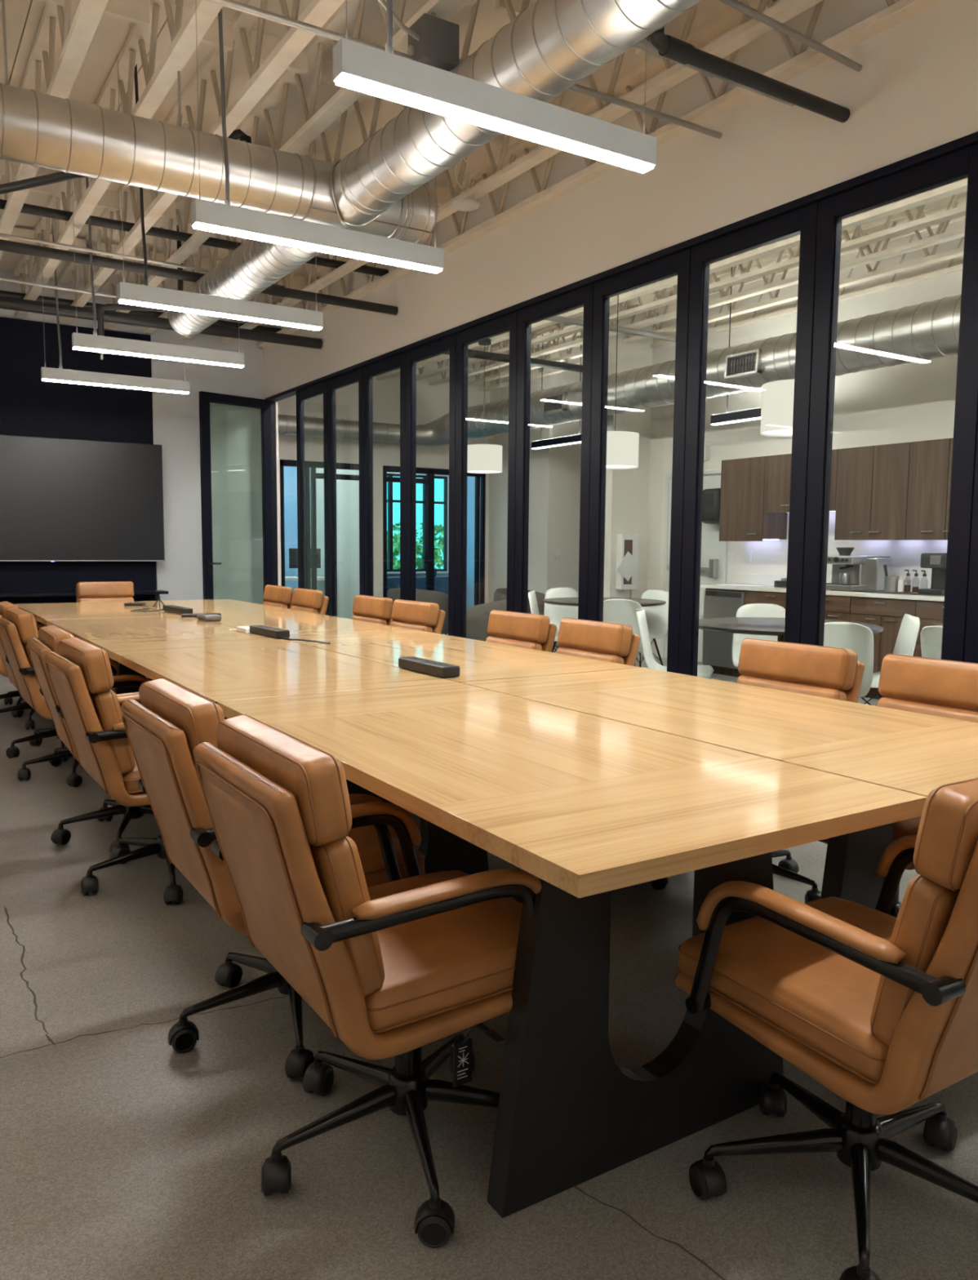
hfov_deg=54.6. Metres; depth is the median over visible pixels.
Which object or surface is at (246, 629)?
power adaptor
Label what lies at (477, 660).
meeting table
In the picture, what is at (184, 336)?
joist
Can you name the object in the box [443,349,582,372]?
pipe
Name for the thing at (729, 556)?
wall outlet
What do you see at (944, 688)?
office chair
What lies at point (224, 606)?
meeting table
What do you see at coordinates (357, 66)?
pendant light
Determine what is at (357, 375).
door
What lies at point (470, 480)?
wall
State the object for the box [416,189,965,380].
joist
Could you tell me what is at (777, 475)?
upper cabinet
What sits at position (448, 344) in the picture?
door
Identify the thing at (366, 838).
seat cushion
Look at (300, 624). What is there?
meeting table
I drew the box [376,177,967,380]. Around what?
joist
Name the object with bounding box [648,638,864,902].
office chair
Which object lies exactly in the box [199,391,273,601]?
door frame
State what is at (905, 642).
shell chair
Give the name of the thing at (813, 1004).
seat cushion
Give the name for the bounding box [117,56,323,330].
pendant light
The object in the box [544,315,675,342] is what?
pipe
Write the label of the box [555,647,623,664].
cushion
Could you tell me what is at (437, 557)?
tree
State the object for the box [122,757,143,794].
seat cushion
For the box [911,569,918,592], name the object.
pump bottle
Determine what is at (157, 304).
diffuser
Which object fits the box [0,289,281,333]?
rail
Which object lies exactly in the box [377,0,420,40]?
conduit
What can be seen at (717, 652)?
base cabinet
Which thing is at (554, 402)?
vent grille
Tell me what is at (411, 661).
socket
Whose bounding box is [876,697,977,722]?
cushion
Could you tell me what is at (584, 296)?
door
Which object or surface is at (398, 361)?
door
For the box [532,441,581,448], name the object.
diffuser
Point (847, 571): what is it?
espresso machine
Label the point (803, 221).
door
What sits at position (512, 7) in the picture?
joist
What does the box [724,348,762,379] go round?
vent grille
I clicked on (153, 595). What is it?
console table
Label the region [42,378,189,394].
diffuser
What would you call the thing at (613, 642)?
office chair
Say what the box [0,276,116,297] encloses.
conduit pipe
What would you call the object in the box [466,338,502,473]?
drum pendant
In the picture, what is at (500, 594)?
tub chair
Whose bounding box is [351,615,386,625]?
cushion
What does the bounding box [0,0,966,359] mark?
ceiling
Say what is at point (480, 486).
door
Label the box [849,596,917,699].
base cabinet
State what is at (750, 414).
linear pendant
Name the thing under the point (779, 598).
base cabinet
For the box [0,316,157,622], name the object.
wall
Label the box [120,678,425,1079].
office chair
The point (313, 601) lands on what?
office chair
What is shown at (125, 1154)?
floor
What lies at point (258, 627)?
socket
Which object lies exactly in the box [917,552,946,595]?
coffee machine
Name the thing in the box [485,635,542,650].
cushion
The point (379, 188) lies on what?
air duct
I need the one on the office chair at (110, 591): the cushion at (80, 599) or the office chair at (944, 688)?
the cushion at (80, 599)
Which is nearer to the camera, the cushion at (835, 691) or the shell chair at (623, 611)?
the cushion at (835, 691)
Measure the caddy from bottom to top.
0.085 m
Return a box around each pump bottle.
[903,569,910,591]
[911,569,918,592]
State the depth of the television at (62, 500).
9.85 m
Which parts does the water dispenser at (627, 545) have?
post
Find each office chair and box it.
[0,600,69,761]
[0,607,117,787]
[0,622,45,713]
[0,625,44,729]
[26,625,154,853]
[44,637,182,904]
[75,581,133,602]
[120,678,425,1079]
[193,714,541,1248]
[262,584,293,608]
[290,587,328,614]
[351,594,393,625]
[390,599,445,634]
[485,609,556,652]
[555,617,639,666]
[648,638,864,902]
[675,777,977,1279]
[817,653,977,917]
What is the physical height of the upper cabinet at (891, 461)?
0.795 m
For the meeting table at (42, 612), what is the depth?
6.87 m
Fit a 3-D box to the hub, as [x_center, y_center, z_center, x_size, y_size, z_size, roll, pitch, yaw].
[-2.793,-0.281,7.478,0.150,0.026,0.060,0,6,-3]
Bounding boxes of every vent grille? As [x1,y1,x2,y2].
[542,391,567,414]
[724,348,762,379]
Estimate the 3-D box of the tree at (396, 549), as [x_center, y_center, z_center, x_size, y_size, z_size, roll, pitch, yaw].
[-3.087,-1.553,22.293,2.997,2.173,3.056,4,6,28]
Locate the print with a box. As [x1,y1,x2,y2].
[457,1046,468,1079]
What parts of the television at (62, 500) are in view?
trim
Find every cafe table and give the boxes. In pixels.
[542,597,666,606]
[698,617,883,641]
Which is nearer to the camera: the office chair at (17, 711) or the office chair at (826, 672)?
the office chair at (826, 672)
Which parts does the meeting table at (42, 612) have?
leg panel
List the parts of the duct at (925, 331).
hanger rod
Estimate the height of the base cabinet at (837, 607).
0.850 m
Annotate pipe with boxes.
[0,128,251,194]
[0,232,210,272]
[0,239,398,315]
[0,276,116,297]
[0,296,322,348]
[204,0,412,59]
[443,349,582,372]
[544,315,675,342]
[568,83,721,138]
[634,38,795,106]
[644,26,850,122]
[718,0,862,71]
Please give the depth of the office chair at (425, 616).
5.91 m
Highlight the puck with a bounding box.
[196,613,222,621]
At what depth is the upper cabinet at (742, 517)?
9.23 m
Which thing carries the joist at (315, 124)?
attached to the ceiling
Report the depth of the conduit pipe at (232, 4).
3.75 m
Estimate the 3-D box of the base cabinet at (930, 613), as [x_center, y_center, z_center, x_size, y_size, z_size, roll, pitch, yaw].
[3.765,0.119,7.423,0.613,0.850,0.600,-3,7,-32]
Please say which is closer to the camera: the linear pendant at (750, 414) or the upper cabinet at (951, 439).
the upper cabinet at (951, 439)
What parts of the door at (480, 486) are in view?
handle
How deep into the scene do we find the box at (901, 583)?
7.85 m
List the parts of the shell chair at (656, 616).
leg, leg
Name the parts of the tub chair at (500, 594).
backrest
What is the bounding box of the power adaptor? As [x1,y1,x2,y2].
[229,626,252,633]
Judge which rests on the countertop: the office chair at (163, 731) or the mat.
the mat
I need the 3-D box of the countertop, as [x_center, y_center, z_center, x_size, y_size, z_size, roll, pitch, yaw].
[3.309,-0.446,8.098,0.615,0.135,3.560,-3,7,-32]
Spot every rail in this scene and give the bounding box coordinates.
[0,199,388,276]
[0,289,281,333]
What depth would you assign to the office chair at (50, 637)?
3.88 m
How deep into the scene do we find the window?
16.49 m
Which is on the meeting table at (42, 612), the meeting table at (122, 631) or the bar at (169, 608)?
the bar at (169, 608)
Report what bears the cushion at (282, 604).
on the office chair at (277, 596)
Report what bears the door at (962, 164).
in the wall at (914, 91)
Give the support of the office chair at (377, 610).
on the floor
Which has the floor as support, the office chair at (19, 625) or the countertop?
the office chair at (19, 625)
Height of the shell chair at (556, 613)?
0.828 m
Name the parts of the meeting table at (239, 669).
leg panel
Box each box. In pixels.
[407,12,462,71]
[897,579,910,591]
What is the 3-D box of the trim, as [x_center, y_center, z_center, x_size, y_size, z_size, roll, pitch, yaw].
[0.861,-0.776,5.740,0.115,2.910,12.646,-3,7,-32]
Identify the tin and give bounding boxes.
[883,564,899,591]
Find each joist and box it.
[0,0,150,260]
[13,0,233,318]
[39,0,56,4]
[58,0,345,323]
[101,0,476,328]
[143,0,536,333]
[182,0,702,338]
[220,0,822,342]
[256,0,943,347]
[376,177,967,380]
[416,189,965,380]
[429,180,964,386]
[467,191,966,386]
[479,215,965,391]
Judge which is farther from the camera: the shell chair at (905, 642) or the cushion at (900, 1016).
the shell chair at (905, 642)
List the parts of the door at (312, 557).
handle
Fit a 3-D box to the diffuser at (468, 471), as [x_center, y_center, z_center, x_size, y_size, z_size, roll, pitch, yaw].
[-0.059,-1.872,10.512,0.398,0.001,0.398,-3,7,-32]
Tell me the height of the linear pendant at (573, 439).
1.444 m
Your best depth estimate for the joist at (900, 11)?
5.29 m
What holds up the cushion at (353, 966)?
on the office chair at (397, 968)
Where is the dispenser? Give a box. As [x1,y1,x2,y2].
[702,488,720,524]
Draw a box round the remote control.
[181,613,221,617]
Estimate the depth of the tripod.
7.40 m
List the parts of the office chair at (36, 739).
panel, leg, leg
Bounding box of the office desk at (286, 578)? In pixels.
[284,576,324,590]
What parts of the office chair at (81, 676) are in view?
panel, armrest, armrest, leg, leg, leg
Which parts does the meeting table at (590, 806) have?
leg panel, leg panel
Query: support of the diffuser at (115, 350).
attached to the pendant light at (80, 341)
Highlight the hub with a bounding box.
[124,602,145,606]
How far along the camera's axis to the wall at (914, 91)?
5.13 m
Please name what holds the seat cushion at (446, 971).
on the office chair at (397, 968)
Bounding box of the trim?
[265,131,977,585]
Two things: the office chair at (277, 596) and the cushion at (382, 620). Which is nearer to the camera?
the cushion at (382, 620)
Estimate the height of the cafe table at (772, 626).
0.740 m
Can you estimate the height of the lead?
0.012 m
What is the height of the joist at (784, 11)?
0.439 m
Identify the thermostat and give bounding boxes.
[555,550,562,560]
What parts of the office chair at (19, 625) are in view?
panel, leg, leg, armrest, leg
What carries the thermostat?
attached to the wall at (554, 472)
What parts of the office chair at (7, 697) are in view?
leg, leg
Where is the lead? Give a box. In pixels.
[281,636,329,644]
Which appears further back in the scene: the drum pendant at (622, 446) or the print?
the drum pendant at (622, 446)
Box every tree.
[386,520,443,568]
[386,532,422,568]
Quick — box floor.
[0,632,977,1279]
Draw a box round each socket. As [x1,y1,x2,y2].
[256,625,280,629]
[408,657,447,665]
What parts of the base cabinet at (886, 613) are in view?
door, drawer, door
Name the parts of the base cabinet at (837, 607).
door, drawer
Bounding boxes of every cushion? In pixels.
[21,641,38,680]
[78,597,133,602]
[88,689,135,774]
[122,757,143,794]
[262,600,286,608]
[290,605,318,613]
[308,835,384,996]
[347,825,424,887]
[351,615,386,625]
[364,870,522,1030]
[390,621,431,632]
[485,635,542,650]
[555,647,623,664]
[678,896,897,1082]
[736,675,845,701]
[870,875,959,1046]
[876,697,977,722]
[893,816,921,841]
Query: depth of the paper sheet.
9.24 m
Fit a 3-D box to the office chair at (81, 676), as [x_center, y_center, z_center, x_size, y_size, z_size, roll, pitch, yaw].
[-1.216,0.443,3.459,0.652,0.892,0.610,-3,7,-33]
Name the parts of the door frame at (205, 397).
handle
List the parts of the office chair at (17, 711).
leg, leg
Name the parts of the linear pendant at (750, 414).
hanger rod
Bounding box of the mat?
[830,589,944,595]
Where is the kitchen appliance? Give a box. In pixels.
[864,556,891,591]
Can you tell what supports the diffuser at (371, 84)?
attached to the pendant light at (357, 66)
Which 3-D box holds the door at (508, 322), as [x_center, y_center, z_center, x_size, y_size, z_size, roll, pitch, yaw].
[-0.019,-0.911,7.118,0.055,2.854,0.839,-3,7,-32]
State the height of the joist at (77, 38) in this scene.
0.439 m
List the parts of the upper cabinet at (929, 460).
handle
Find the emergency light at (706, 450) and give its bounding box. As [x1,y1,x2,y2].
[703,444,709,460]
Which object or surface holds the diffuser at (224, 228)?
attached to the pendant light at (226, 219)
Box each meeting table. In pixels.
[13,601,181,727]
[45,615,273,719]
[101,638,456,836]
[129,599,306,614]
[192,611,425,638]
[215,682,926,1218]
[280,631,641,682]
[458,667,977,909]
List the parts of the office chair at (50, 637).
panel, armrest, armrest, leg, leg, leg, leg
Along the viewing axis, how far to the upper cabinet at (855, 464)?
8.19 m
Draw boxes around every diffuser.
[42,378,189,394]
[73,346,244,368]
[119,299,321,330]
[193,222,441,273]
[335,73,653,173]
[467,471,497,472]
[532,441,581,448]
[606,465,635,467]
[711,417,760,425]
[763,429,792,435]
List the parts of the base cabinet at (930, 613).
door, drawer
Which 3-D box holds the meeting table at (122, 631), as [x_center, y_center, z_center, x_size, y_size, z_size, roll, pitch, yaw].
[-1.974,0.303,5.560,0.876,0.748,1.843,-3,7,-32]
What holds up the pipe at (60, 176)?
attached to the joist at (277, 55)
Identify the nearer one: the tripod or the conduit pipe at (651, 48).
the conduit pipe at (651, 48)
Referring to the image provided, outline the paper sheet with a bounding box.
[721,583,764,586]
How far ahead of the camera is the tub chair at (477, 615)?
9.81 m
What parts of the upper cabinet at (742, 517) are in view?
door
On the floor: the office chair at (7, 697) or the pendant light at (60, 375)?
the office chair at (7, 697)
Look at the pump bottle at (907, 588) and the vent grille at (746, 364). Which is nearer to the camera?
the pump bottle at (907, 588)
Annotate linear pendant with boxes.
[531,334,581,448]
[710,266,760,425]
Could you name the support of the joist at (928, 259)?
attached to the ceiling
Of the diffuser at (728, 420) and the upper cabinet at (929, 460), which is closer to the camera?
the upper cabinet at (929, 460)
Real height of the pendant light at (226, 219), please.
1.335 m
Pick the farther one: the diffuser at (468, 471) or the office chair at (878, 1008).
the diffuser at (468, 471)
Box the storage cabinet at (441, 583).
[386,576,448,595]
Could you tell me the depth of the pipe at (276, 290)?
7.03 m
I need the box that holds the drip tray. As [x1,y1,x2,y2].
[826,582,858,585]
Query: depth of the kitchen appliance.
8.13 m
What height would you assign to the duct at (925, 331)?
1.317 m
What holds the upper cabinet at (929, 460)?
attached to the wall at (913, 402)
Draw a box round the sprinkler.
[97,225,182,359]
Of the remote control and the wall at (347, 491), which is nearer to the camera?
the remote control
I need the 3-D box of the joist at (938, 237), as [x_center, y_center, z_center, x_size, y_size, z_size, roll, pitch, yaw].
[3.048,-3.211,7.632,0.405,0.439,13.860,-3,7,-32]
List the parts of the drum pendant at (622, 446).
cord, lamp shade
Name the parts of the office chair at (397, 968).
panel, armrest, leg, leg, armrest, leg, leg, leg, lever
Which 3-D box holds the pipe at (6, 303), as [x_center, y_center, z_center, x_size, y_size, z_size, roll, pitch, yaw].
[-4.119,-2.823,7.910,5.776,0.100,0.100,-3,7,-32]
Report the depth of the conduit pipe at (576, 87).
4.67 m
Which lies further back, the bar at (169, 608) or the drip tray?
the drip tray
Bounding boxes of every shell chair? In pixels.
[528,590,558,653]
[544,587,577,652]
[603,599,642,653]
[634,589,668,666]
[635,608,713,679]
[732,603,785,666]
[823,622,873,697]
[860,613,919,705]
[920,625,942,659]
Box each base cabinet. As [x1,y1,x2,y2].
[702,587,745,676]
[743,590,786,608]
[824,595,852,621]
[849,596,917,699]
[913,600,943,657]
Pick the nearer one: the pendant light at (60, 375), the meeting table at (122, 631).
the meeting table at (122, 631)
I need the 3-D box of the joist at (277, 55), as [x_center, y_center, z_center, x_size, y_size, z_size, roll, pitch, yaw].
[-0.826,-2.938,4.498,0.405,0.439,12.709,-3,7,-32]
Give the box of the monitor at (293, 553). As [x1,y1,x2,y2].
[288,548,320,577]
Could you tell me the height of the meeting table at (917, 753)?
0.748 m
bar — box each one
[130,604,192,614]
[249,624,289,639]
[398,656,459,678]
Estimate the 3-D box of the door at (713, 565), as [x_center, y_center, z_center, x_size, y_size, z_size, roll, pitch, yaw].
[2.204,-0.790,10.304,0.096,2.070,0.940,-3,7,-32]
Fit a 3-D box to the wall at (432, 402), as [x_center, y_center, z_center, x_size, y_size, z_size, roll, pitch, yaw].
[-1.599,-2.037,13.134,3.949,3.933,0.120,-3,7,-32]
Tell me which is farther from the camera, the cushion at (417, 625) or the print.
the cushion at (417, 625)
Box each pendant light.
[40,223,190,394]
[71,177,244,368]
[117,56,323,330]
[191,1,443,273]
[333,0,656,173]
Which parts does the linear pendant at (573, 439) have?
hanger rod, hanger rod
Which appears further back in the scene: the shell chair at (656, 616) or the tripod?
the shell chair at (656, 616)
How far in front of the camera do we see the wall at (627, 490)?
10.70 m
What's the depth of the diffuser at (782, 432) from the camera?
5.78 m
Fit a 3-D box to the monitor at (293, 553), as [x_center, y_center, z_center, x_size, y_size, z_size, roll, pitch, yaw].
[-2.807,-1.178,14.429,0.500,0.430,0.150,-3,7,-32]
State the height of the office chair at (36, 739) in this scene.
0.892 m
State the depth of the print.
1.84 m
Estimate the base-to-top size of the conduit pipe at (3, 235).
0.069 m
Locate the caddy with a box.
[773,577,786,587]
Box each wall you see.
[0,270,263,604]
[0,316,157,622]
[262,0,977,586]
[277,356,489,603]
[284,466,448,591]
[310,467,359,618]
[466,476,480,608]
[488,344,582,602]
[603,302,653,655]
[646,218,964,662]
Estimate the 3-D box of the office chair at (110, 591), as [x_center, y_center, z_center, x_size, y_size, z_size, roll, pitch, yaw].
[-3.373,-0.067,8.472,0.608,0.892,0.641,-3,7,-32]
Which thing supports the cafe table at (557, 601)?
on the floor
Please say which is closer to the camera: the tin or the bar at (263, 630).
the bar at (263, 630)
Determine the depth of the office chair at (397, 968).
1.70 m
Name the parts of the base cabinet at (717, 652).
control panel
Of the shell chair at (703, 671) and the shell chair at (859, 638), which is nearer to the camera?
the shell chair at (859, 638)
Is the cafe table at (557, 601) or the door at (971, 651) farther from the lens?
the cafe table at (557, 601)
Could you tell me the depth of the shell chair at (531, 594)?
8.93 m
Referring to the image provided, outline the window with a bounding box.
[386,473,448,573]
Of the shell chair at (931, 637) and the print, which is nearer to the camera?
the print
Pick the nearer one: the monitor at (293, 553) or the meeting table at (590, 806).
the meeting table at (590, 806)
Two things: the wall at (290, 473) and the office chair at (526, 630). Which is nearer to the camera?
the office chair at (526, 630)
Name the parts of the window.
sill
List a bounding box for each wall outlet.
[726,552,733,564]
[745,551,751,562]
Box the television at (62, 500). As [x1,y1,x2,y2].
[0,435,164,561]
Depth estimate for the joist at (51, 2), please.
4.45 m
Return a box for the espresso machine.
[826,547,874,590]
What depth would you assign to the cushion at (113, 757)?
3.15 m
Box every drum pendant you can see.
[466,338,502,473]
[605,294,639,469]
[760,378,794,436]
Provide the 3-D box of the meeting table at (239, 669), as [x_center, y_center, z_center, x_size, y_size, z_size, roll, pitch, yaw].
[-0.984,0.464,4.011,0.876,0.748,1.843,-3,7,-32]
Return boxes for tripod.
[152,595,164,607]
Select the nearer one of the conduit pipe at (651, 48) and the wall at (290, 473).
the conduit pipe at (651, 48)
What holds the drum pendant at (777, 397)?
hanging from the ceiling
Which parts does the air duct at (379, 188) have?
hanger rod, hanger rod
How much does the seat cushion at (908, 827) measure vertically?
0.108 m
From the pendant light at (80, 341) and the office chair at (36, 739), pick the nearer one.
the office chair at (36, 739)
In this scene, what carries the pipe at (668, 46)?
attached to the wall at (914, 91)
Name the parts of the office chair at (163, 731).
armrest, panel, leg, leg, leg, armrest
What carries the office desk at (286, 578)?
on the floor
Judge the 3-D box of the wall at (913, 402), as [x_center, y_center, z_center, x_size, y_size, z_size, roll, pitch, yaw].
[4.626,-1.345,6.630,0.120,3.933,10.200,-3,7,-32]
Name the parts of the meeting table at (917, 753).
leg panel, leg panel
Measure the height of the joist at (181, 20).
0.439 m
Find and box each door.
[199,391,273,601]
[280,459,359,590]
[296,380,328,615]
[327,367,364,617]
[363,351,405,599]
[382,465,485,605]
[405,333,456,635]
[454,311,517,638]
[514,283,593,620]
[587,248,690,673]
[661,468,728,662]
[678,202,818,676]
[800,143,977,662]
[964,424,977,663]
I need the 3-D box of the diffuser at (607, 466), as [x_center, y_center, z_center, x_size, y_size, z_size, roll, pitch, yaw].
[1.091,-1.515,8.249,0.398,0.001,0.398,-3,7,-32]
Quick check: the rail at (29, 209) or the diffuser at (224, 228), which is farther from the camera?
the rail at (29, 209)
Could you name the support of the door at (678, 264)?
in the wall at (914, 91)
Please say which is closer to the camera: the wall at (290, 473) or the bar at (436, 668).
the bar at (436, 668)
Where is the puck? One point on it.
(202, 616)
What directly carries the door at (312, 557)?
in the wall at (432, 402)
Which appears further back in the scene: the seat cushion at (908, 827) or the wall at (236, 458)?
the wall at (236, 458)
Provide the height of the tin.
0.223 m
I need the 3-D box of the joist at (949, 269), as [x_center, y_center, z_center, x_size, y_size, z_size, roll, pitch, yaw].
[3.611,-3.241,7.989,0.087,0.439,13.860,-3,7,-32]
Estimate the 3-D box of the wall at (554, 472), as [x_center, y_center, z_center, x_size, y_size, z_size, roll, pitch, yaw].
[1.235,-2.095,13.976,1.980,3.933,1.500,-3,7,-32]
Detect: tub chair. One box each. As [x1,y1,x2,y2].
[386,588,448,635]
[466,597,530,641]
[493,587,554,643]
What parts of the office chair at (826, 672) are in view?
leg, leg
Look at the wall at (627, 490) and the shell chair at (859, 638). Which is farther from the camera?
the wall at (627, 490)
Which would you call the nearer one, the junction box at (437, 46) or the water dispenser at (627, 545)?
the junction box at (437, 46)
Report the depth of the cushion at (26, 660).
4.70 m
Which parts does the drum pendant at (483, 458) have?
cord, lamp shade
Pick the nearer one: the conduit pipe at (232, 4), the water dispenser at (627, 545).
the conduit pipe at (232, 4)
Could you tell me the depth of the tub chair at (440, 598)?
11.83 m
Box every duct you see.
[0,0,701,336]
[278,294,960,445]
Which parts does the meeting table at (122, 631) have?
leg panel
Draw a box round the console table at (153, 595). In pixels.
[0,590,168,600]
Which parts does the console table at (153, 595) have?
leg, leg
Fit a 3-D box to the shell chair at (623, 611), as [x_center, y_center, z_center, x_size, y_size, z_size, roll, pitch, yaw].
[1.053,0.059,7.938,0.446,0.828,0.526,1,6,2]
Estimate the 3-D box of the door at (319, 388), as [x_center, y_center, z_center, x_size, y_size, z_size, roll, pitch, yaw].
[-1.831,-1.205,9.951,0.055,2.854,0.839,-3,7,-32]
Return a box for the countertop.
[699,573,944,601]
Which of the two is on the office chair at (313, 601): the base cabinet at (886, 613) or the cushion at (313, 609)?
the cushion at (313, 609)
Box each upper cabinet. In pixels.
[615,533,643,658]
[719,456,787,541]
[763,448,838,513]
[834,445,874,540]
[868,442,910,540]
[905,438,950,539]
[942,437,953,539]
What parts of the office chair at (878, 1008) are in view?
leg, leg, armrest, leg, armrest, leg, leg, panel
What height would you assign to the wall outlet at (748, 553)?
0.118 m

